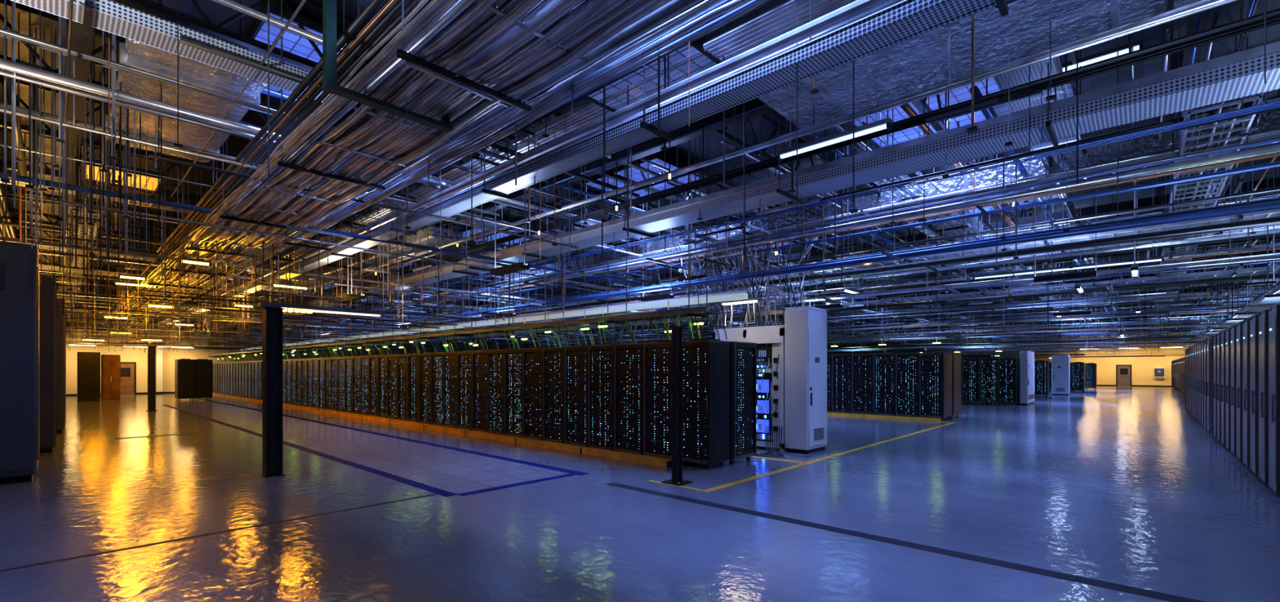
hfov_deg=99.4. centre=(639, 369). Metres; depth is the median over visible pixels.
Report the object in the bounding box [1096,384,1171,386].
baseboard
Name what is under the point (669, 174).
bulbs
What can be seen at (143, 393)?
baseboard
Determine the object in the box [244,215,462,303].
air duct
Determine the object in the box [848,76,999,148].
panel
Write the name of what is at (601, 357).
rack
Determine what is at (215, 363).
rack
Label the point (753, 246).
work light
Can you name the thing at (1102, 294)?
trough
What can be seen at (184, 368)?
rack
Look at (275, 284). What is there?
strip light
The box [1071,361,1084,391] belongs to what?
rack
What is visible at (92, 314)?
strip light
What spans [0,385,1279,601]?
floor
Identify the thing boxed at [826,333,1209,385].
wall
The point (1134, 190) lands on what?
strip light
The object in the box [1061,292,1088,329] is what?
trough
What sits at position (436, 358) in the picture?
rack
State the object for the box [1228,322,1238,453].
tall cabinet
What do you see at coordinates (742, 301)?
work light
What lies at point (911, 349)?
trough
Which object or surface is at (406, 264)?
panel
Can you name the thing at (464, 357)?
rack
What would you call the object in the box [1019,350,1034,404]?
tall cabinet
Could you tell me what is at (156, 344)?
lamp
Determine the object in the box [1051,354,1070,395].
tall cabinet
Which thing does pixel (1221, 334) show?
tall cabinet
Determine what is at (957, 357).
rack
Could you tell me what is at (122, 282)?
strip light
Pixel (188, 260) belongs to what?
strip light
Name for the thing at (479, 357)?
rack
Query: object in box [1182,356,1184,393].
tall cabinet
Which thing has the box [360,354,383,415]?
rack
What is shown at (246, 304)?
strip light
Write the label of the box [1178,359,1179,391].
tall cabinet
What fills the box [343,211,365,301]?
trough
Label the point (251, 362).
rack
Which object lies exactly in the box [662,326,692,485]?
steel post
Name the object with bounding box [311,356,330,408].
rack
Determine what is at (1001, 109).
panel
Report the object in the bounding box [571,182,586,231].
rods
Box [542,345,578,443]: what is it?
rack
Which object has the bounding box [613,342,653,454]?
rack
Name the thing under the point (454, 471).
floor
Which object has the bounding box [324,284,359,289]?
panel
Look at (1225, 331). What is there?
tall cabinet
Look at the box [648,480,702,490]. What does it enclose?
tape
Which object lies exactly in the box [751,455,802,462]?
tape
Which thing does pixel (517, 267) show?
hanger
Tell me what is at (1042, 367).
rack
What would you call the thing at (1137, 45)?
strip light
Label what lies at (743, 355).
rack
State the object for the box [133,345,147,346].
strip light
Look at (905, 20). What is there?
cable tray
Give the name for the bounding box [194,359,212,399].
rack
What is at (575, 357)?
rack
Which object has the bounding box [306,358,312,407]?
rack
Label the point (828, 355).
rack
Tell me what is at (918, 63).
air duct
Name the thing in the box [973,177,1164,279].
strip light
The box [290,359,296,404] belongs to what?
rack
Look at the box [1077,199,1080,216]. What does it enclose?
strip light
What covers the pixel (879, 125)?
strip light
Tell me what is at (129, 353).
wall
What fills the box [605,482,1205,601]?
floor line
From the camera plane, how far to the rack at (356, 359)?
19.35 m
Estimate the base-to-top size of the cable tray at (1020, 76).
1.480 m
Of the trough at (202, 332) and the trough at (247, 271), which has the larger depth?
the trough at (202, 332)
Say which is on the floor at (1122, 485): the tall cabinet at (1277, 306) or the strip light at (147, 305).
the tall cabinet at (1277, 306)
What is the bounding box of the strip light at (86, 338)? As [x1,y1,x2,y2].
[81,280,105,341]
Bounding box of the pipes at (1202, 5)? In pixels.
[206,0,1279,328]
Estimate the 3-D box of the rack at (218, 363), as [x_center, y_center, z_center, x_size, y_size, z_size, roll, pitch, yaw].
[-27.204,0.560,35.856,0.738,2.180,1.111,0,0,43]
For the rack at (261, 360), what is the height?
2.180 m
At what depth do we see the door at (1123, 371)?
55.19 m
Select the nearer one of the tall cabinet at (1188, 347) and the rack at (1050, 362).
the tall cabinet at (1188, 347)
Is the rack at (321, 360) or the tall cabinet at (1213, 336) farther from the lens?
the rack at (321, 360)
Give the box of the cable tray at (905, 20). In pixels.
[148,0,1008,330]
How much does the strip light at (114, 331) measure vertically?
3.030 m
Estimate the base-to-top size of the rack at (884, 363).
2.260 m
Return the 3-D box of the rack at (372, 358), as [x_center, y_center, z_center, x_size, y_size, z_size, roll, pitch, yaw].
[-8.618,0.560,18.646,0.738,2.180,1.111,0,0,43]
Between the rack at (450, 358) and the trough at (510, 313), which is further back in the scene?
the trough at (510, 313)
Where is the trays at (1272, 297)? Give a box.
[502,157,1279,356]
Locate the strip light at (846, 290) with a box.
[840,288,862,293]
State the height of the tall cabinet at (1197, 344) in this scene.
2.500 m
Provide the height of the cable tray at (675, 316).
3.992 m
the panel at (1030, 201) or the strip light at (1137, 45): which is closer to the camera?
the strip light at (1137, 45)
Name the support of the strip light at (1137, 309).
hanging from the ceiling
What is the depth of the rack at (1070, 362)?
40.86 m
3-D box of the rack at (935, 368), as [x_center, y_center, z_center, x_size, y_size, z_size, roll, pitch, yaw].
[9.884,0.520,18.140,0.738,2.260,1.111,0,0,43]
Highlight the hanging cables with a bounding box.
[653,222,838,328]
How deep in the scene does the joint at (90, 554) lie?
5.36 m
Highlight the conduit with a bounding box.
[56,0,1279,357]
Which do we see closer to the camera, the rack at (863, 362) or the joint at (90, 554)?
the joint at (90, 554)
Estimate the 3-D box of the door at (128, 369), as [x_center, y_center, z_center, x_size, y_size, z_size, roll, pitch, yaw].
[-34.449,0.560,36.261,0.093,2.180,1.160,0,0,43]
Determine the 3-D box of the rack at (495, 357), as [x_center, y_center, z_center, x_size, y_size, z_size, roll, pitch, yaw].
[-3.152,0.560,13.584,0.738,2.180,1.111,0,0,43]
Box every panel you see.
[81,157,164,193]
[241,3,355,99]
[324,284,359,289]
[393,261,435,270]
[459,226,529,247]
[577,25,726,112]
[580,152,716,204]
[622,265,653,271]
[747,238,812,250]
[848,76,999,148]
[968,194,1058,213]
[990,53,1079,116]
[1153,367,1164,377]
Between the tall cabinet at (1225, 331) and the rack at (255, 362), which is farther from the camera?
the rack at (255, 362)
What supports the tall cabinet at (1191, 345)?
on the floor at (1122, 485)
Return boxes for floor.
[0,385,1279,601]
[155,398,568,493]
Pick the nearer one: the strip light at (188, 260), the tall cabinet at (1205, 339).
the strip light at (188, 260)
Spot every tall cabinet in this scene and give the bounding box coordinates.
[0,240,39,484]
[39,276,57,453]
[57,297,65,433]
[65,320,66,412]
[784,306,826,453]
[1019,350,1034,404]
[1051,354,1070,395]
[1171,360,1172,386]
[1172,360,1173,386]
[1173,360,1173,387]
[1173,360,1174,387]
[1174,360,1175,388]
[1175,360,1176,389]
[1176,360,1177,389]
[1177,359,1178,390]
[1177,359,1180,391]
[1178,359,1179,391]
[1179,358,1180,391]
[1180,357,1182,391]
[1181,358,1182,392]
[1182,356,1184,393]
[1182,358,1182,392]
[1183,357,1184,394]
[1184,356,1185,394]
[1185,346,1188,409]
[1186,346,1190,411]
[1187,345,1191,412]
[1189,344,1193,413]
[1191,343,1195,415]
[1192,342,1196,417]
[1194,342,1199,418]
[1195,341,1200,420]
[1198,340,1202,422]
[1200,338,1205,424]
[1202,337,1212,432]
[1205,335,1212,431]
[1212,332,1219,436]
[1215,329,1223,439]
[1219,328,1227,444]
[1223,325,1232,448]
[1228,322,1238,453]
[1233,319,1244,458]
[1240,315,1252,466]
[1247,311,1261,473]
[1255,306,1271,481]
[1264,302,1279,492]
[1275,304,1279,497]
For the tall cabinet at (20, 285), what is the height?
3.500 m
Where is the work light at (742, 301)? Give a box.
[720,290,759,305]
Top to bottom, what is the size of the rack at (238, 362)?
2.180 m
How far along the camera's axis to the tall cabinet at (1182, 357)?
37.98 m
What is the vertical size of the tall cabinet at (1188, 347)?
2.500 m
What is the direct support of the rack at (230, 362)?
on the floor at (1122, 485)
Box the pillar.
[155,317,163,394]
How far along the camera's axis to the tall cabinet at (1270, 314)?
7.06 m
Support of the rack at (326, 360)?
on the floor at (1122, 485)
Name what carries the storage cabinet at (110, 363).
on the floor at (1122, 485)
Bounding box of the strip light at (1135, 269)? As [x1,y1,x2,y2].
[1130,240,1138,277]
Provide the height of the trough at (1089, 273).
2.950 m
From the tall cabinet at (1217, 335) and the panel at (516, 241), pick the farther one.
the panel at (516, 241)
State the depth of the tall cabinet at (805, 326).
10.81 m
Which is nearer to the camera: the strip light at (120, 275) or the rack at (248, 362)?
the strip light at (120, 275)
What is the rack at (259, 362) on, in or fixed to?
on the floor at (1122, 485)
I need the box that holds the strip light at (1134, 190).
[1133,190,1135,208]
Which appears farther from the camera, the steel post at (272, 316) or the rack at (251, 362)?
the rack at (251, 362)
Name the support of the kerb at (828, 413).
on the floor at (1122, 485)
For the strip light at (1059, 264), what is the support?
hanging from the ceiling
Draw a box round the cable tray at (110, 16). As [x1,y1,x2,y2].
[9,0,517,160]
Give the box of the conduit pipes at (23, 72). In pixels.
[0,0,1279,351]
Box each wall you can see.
[66,299,638,394]
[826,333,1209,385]
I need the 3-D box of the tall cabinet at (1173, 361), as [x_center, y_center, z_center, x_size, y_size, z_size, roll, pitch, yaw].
[46.581,0.400,46.572,1.210,2.500,0.780,0,0,43]
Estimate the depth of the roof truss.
9.67 m
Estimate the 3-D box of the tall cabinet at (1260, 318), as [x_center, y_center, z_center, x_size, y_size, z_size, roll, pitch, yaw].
[9.123,0.400,7.225,1.210,2.500,0.780,0,0,43]
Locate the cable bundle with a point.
(471, 62)
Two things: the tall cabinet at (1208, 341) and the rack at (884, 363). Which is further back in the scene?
the rack at (884, 363)
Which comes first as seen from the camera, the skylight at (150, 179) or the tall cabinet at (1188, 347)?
the skylight at (150, 179)
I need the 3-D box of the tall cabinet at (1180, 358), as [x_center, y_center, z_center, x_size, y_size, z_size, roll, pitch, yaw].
[39.161,0.400,38.559,1.210,2.500,0.780,0,0,43]
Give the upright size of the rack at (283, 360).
2.180 m
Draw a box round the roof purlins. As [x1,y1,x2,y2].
[57,20,1279,344]
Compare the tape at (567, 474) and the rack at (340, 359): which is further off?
the rack at (340, 359)
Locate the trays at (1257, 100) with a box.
[0,0,1279,344]
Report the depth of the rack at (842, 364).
19.79 m
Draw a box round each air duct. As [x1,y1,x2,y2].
[105,0,267,162]
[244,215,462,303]
[505,102,1279,280]
[757,0,1200,128]
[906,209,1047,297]
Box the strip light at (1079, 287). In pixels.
[1075,279,1084,293]
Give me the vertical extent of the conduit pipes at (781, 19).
1.957 m
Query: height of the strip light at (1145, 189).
2.480 m
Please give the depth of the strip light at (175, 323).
20.81 m
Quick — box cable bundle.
[97,0,768,331]
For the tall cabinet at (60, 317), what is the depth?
14.08 m
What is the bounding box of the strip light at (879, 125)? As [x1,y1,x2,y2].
[777,30,892,161]
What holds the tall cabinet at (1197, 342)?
on the floor at (1122, 485)
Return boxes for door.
[120,361,136,394]
[1116,364,1131,386]
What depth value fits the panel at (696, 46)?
6.18 m
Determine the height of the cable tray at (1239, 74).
2.080 m
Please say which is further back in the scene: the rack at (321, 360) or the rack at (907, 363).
the rack at (321, 360)
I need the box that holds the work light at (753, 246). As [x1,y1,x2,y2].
[752,245,753,271]
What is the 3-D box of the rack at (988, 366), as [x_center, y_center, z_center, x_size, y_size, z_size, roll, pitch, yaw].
[17.037,0.520,26.372,0.738,2.260,1.111,0,0,43]
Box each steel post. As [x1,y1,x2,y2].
[146,345,156,411]
[260,306,284,477]
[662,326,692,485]
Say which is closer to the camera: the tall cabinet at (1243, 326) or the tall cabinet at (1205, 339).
the tall cabinet at (1243, 326)
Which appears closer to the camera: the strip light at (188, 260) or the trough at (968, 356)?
the strip light at (188, 260)
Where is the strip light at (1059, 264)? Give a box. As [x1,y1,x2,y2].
[1054,263,1062,316]
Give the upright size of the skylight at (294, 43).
0.350 m
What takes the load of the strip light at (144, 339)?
hanging from the ceiling
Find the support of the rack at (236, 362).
on the floor at (1122, 485)
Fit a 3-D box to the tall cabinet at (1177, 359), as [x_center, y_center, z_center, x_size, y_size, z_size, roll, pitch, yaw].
[41.444,0.400,41.025,1.210,2.500,0.780,0,0,43]
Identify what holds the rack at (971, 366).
on the floor at (1122, 485)
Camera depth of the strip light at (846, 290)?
14.07 m
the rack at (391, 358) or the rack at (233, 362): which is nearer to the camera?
the rack at (391, 358)
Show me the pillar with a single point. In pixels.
(158, 349)
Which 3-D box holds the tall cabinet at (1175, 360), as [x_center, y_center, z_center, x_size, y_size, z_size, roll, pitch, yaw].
[43.156,0.400,42.874,1.210,2.500,0.780,0,0,43]
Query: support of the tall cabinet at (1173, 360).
on the floor at (1122, 485)
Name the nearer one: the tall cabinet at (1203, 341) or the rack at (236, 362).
the tall cabinet at (1203, 341)
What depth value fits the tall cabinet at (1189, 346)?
20.27 m
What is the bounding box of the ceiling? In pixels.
[0,0,1279,336]
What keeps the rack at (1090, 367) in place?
on the floor at (1122, 485)
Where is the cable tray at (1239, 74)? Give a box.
[209,40,1279,333]
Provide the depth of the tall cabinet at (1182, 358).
36.56 m
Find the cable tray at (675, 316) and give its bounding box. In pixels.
[208,133,785,361]
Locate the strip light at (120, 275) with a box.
[118,191,146,280]
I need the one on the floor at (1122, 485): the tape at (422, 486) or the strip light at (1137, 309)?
the tape at (422, 486)
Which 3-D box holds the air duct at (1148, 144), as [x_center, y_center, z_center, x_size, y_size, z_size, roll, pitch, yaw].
[3.336,-3.728,11.698,21.000,1.605,0.950,0,0,43]
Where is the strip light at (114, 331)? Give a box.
[109,286,133,333]
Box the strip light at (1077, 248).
[1077,248,1080,264]
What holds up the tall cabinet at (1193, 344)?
on the floor at (1122, 485)
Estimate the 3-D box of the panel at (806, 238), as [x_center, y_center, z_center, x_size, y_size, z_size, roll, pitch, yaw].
[4.307,-4.355,17.715,2.260,0.350,2.060,0,0,43]
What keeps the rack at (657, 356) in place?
on the floor at (1122, 485)
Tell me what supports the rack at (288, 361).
on the floor at (1122, 485)
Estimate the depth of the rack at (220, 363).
35.05 m
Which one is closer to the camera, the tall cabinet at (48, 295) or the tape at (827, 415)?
the tall cabinet at (48, 295)
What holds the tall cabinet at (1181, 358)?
on the floor at (1122, 485)
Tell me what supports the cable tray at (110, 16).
hanging from the ceiling
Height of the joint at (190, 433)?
0.003 m
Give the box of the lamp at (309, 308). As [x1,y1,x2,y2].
[257,302,384,316]
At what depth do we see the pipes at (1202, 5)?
7.14 m
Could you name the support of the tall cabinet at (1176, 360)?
on the floor at (1122, 485)
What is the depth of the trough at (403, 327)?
20.80 m
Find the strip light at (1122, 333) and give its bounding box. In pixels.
[1120,290,1124,336]
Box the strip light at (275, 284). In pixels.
[269,242,308,289]
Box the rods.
[0,0,1275,355]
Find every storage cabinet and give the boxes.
[77,351,100,400]
[101,354,120,399]
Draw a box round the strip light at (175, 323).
[173,306,194,325]
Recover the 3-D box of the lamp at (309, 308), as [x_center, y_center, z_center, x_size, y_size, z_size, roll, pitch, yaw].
[-5.248,-0.985,9.051,0.220,0.110,1.850,0,0,43]
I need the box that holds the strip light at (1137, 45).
[1061,35,1142,71]
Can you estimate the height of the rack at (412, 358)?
2.180 m
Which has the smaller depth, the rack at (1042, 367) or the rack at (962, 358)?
the rack at (962, 358)
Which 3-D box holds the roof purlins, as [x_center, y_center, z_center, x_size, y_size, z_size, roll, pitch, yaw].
[8.583,-3.535,40.912,56.800,0.190,71.460,0,0,43]
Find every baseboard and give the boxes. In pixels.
[66,391,174,395]
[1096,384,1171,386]
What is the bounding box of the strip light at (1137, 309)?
[1135,262,1140,312]
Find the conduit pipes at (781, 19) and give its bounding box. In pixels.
[0,0,1279,351]
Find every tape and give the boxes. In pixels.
[164,404,457,496]
[198,398,588,475]
[457,473,577,495]
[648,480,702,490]
[702,422,955,492]
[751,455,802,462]
[826,414,943,422]
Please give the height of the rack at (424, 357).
2.180 m
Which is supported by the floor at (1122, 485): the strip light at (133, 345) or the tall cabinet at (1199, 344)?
the tall cabinet at (1199, 344)
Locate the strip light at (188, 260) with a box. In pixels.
[178,159,210,266]
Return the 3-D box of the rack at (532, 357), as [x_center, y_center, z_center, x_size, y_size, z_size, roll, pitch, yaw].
[-2.059,0.560,12.572,0.738,2.180,1.111,0,0,43]
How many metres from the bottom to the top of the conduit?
2.159 m
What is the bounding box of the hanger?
[322,0,453,133]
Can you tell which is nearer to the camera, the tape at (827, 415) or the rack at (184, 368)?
the tape at (827, 415)
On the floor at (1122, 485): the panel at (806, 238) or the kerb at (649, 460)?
the kerb at (649, 460)
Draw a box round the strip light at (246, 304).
[232,271,253,307]
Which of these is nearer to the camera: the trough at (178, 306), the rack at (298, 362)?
the rack at (298, 362)
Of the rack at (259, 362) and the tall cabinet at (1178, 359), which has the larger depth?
the tall cabinet at (1178, 359)
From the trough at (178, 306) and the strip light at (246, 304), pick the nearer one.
the strip light at (246, 304)
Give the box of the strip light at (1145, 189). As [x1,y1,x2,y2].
[971,189,1152,297]
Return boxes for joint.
[0,493,436,571]
[115,432,200,439]
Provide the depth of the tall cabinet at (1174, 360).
45.99 m
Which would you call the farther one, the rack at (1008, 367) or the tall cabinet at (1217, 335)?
the rack at (1008, 367)
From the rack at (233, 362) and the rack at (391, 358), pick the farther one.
the rack at (233, 362)
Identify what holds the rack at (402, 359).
on the floor at (1122, 485)
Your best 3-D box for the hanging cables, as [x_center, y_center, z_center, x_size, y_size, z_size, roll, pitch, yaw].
[2.149,-1.800,11.581,3.344,1.706,2.300,0,0,43]
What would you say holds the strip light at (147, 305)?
hanging from the ceiling
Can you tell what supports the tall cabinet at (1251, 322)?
on the floor at (1122, 485)
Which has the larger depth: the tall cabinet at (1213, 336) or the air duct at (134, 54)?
the tall cabinet at (1213, 336)
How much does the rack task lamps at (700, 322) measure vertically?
3.839 m
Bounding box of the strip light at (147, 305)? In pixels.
[146,220,172,308]
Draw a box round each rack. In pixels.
[174,358,195,399]
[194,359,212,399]
[212,361,223,392]
[214,362,217,393]
[217,362,219,393]
[219,362,222,394]
[222,361,224,394]
[224,361,226,395]
[226,361,229,395]
[229,360,241,395]
[231,361,235,395]
[235,361,237,395]
[237,361,240,396]
[240,360,244,397]
[244,360,257,397]
[247,360,259,398]
[250,360,253,398]
[253,360,257,399]
[257,360,261,399]
[261,360,262,399]
[282,358,295,403]
[285,359,291,404]
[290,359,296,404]
[295,357,313,405]
[301,358,306,406]
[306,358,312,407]
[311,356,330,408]
[318,357,324,408]
[324,357,330,409]
[330,355,348,410]
[337,356,345,411]
[344,355,366,413]
[352,355,360,413]
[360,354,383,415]
[368,355,377,416]
[377,353,402,417]
[386,354,396,418]
[396,352,420,420]
[407,353,418,422]
[418,351,438,424]
[430,351,456,426]
[443,350,472,427]
[457,351,471,430]
[471,349,492,431]
[487,348,510,435]
[504,347,527,437]
[522,346,545,439]
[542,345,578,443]
[564,344,599,447]
[587,343,617,450]
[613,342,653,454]
[643,340,686,458]
[682,338,729,468]
[712,324,785,457]
[723,340,757,464]
[826,353,835,412]
[831,353,859,413]
[852,352,875,414]
[872,352,902,416]
[895,351,920,417]
[919,351,952,420]
[945,351,961,417]
[961,358,962,400]
[962,357,982,404]
[979,357,999,404]
[997,356,1019,404]
[1034,360,1049,396]
[1049,361,1051,390]
[1070,362,1071,391]
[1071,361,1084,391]
[1084,362,1096,389]
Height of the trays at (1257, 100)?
2.530 m
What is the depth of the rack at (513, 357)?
12.73 m
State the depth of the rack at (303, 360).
23.42 m
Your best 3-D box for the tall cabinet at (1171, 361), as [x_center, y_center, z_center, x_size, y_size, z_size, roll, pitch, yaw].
[48.864,0.400,49.037,1.210,2.500,0.780,0,0,43]
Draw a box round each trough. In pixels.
[173,306,179,340]
[201,312,208,333]
[244,271,257,323]
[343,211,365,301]
[396,321,410,328]
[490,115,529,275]
[495,215,516,318]
[640,185,674,301]
[811,288,843,308]
[885,348,927,352]
[962,355,992,357]
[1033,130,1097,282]
[1053,218,1091,315]
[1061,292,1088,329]
[1081,293,1102,340]
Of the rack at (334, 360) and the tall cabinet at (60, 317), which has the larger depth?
the rack at (334, 360)
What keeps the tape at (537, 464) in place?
on the floor at (1122, 485)
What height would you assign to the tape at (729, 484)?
0.003 m
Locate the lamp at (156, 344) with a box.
[145,343,194,347]
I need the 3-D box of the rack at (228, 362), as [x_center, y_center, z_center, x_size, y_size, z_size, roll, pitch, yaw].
[-25.017,0.560,33.832,0.738,2.180,1.111,0,0,43]
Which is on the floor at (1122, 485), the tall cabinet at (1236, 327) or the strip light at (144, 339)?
the tall cabinet at (1236, 327)
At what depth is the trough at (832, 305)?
13.79 m
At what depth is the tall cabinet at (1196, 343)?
17.56 m
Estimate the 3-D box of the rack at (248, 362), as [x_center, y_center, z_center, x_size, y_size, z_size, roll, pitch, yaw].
[-21.191,0.560,30.288,0.738,2.180,1.111,0,0,43]
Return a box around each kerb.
[212,392,671,466]
[826,412,941,421]
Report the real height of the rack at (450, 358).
2.180 m
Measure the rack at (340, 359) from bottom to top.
2.180 m
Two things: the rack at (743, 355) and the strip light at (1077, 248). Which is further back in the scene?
the strip light at (1077, 248)
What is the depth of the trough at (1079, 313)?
15.58 m
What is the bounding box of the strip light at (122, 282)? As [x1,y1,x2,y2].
[113,219,156,288]
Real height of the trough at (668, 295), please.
2.950 m
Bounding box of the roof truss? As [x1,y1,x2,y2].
[0,0,1279,338]
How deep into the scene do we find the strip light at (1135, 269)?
9.14 m
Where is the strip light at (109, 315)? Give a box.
[102,235,127,319]
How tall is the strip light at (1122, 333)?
2.730 m
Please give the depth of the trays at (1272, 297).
19.26 m
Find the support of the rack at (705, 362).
on the floor at (1122, 485)
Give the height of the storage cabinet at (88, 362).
2.600 m
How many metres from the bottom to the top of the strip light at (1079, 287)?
0.314 m
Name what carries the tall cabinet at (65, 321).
on the floor at (1122, 485)
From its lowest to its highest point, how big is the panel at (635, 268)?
0.350 m
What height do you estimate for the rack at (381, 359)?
2.180 m
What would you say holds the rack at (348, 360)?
on the floor at (1122, 485)
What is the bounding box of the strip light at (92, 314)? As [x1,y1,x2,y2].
[68,314,96,346]
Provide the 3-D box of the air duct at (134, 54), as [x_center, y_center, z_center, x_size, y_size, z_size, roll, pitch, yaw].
[-6.003,-3.902,7.058,3.600,1.255,1.250,0,0,43]
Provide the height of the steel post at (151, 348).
2.620 m
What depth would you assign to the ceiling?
10.49 m
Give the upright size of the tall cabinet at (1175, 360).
2.500 m
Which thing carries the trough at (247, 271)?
hanging from the ceiling
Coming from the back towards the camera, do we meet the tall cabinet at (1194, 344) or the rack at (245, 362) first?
the rack at (245, 362)
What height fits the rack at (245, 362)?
2.180 m
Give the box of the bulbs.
[285,124,857,303]
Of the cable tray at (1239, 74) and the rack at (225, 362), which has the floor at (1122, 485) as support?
the rack at (225, 362)
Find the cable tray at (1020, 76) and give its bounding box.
[993,48,1080,151]
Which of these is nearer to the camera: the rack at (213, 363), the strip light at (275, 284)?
the strip light at (275, 284)
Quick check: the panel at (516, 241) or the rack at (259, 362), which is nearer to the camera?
the panel at (516, 241)
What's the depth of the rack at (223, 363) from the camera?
34.54 m
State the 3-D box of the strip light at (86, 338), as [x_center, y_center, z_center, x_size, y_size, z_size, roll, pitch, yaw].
[-26.265,-2.965,26.093,0.160,3.130,0.800,0,0,43]
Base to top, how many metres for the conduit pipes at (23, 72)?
1.441 m
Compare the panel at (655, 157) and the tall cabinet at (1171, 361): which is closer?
the panel at (655, 157)
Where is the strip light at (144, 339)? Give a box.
[140,337,162,341]
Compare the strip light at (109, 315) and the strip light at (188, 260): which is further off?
the strip light at (109, 315)
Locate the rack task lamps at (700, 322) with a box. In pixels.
[217,157,1276,359]
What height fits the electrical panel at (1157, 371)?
1.000 m

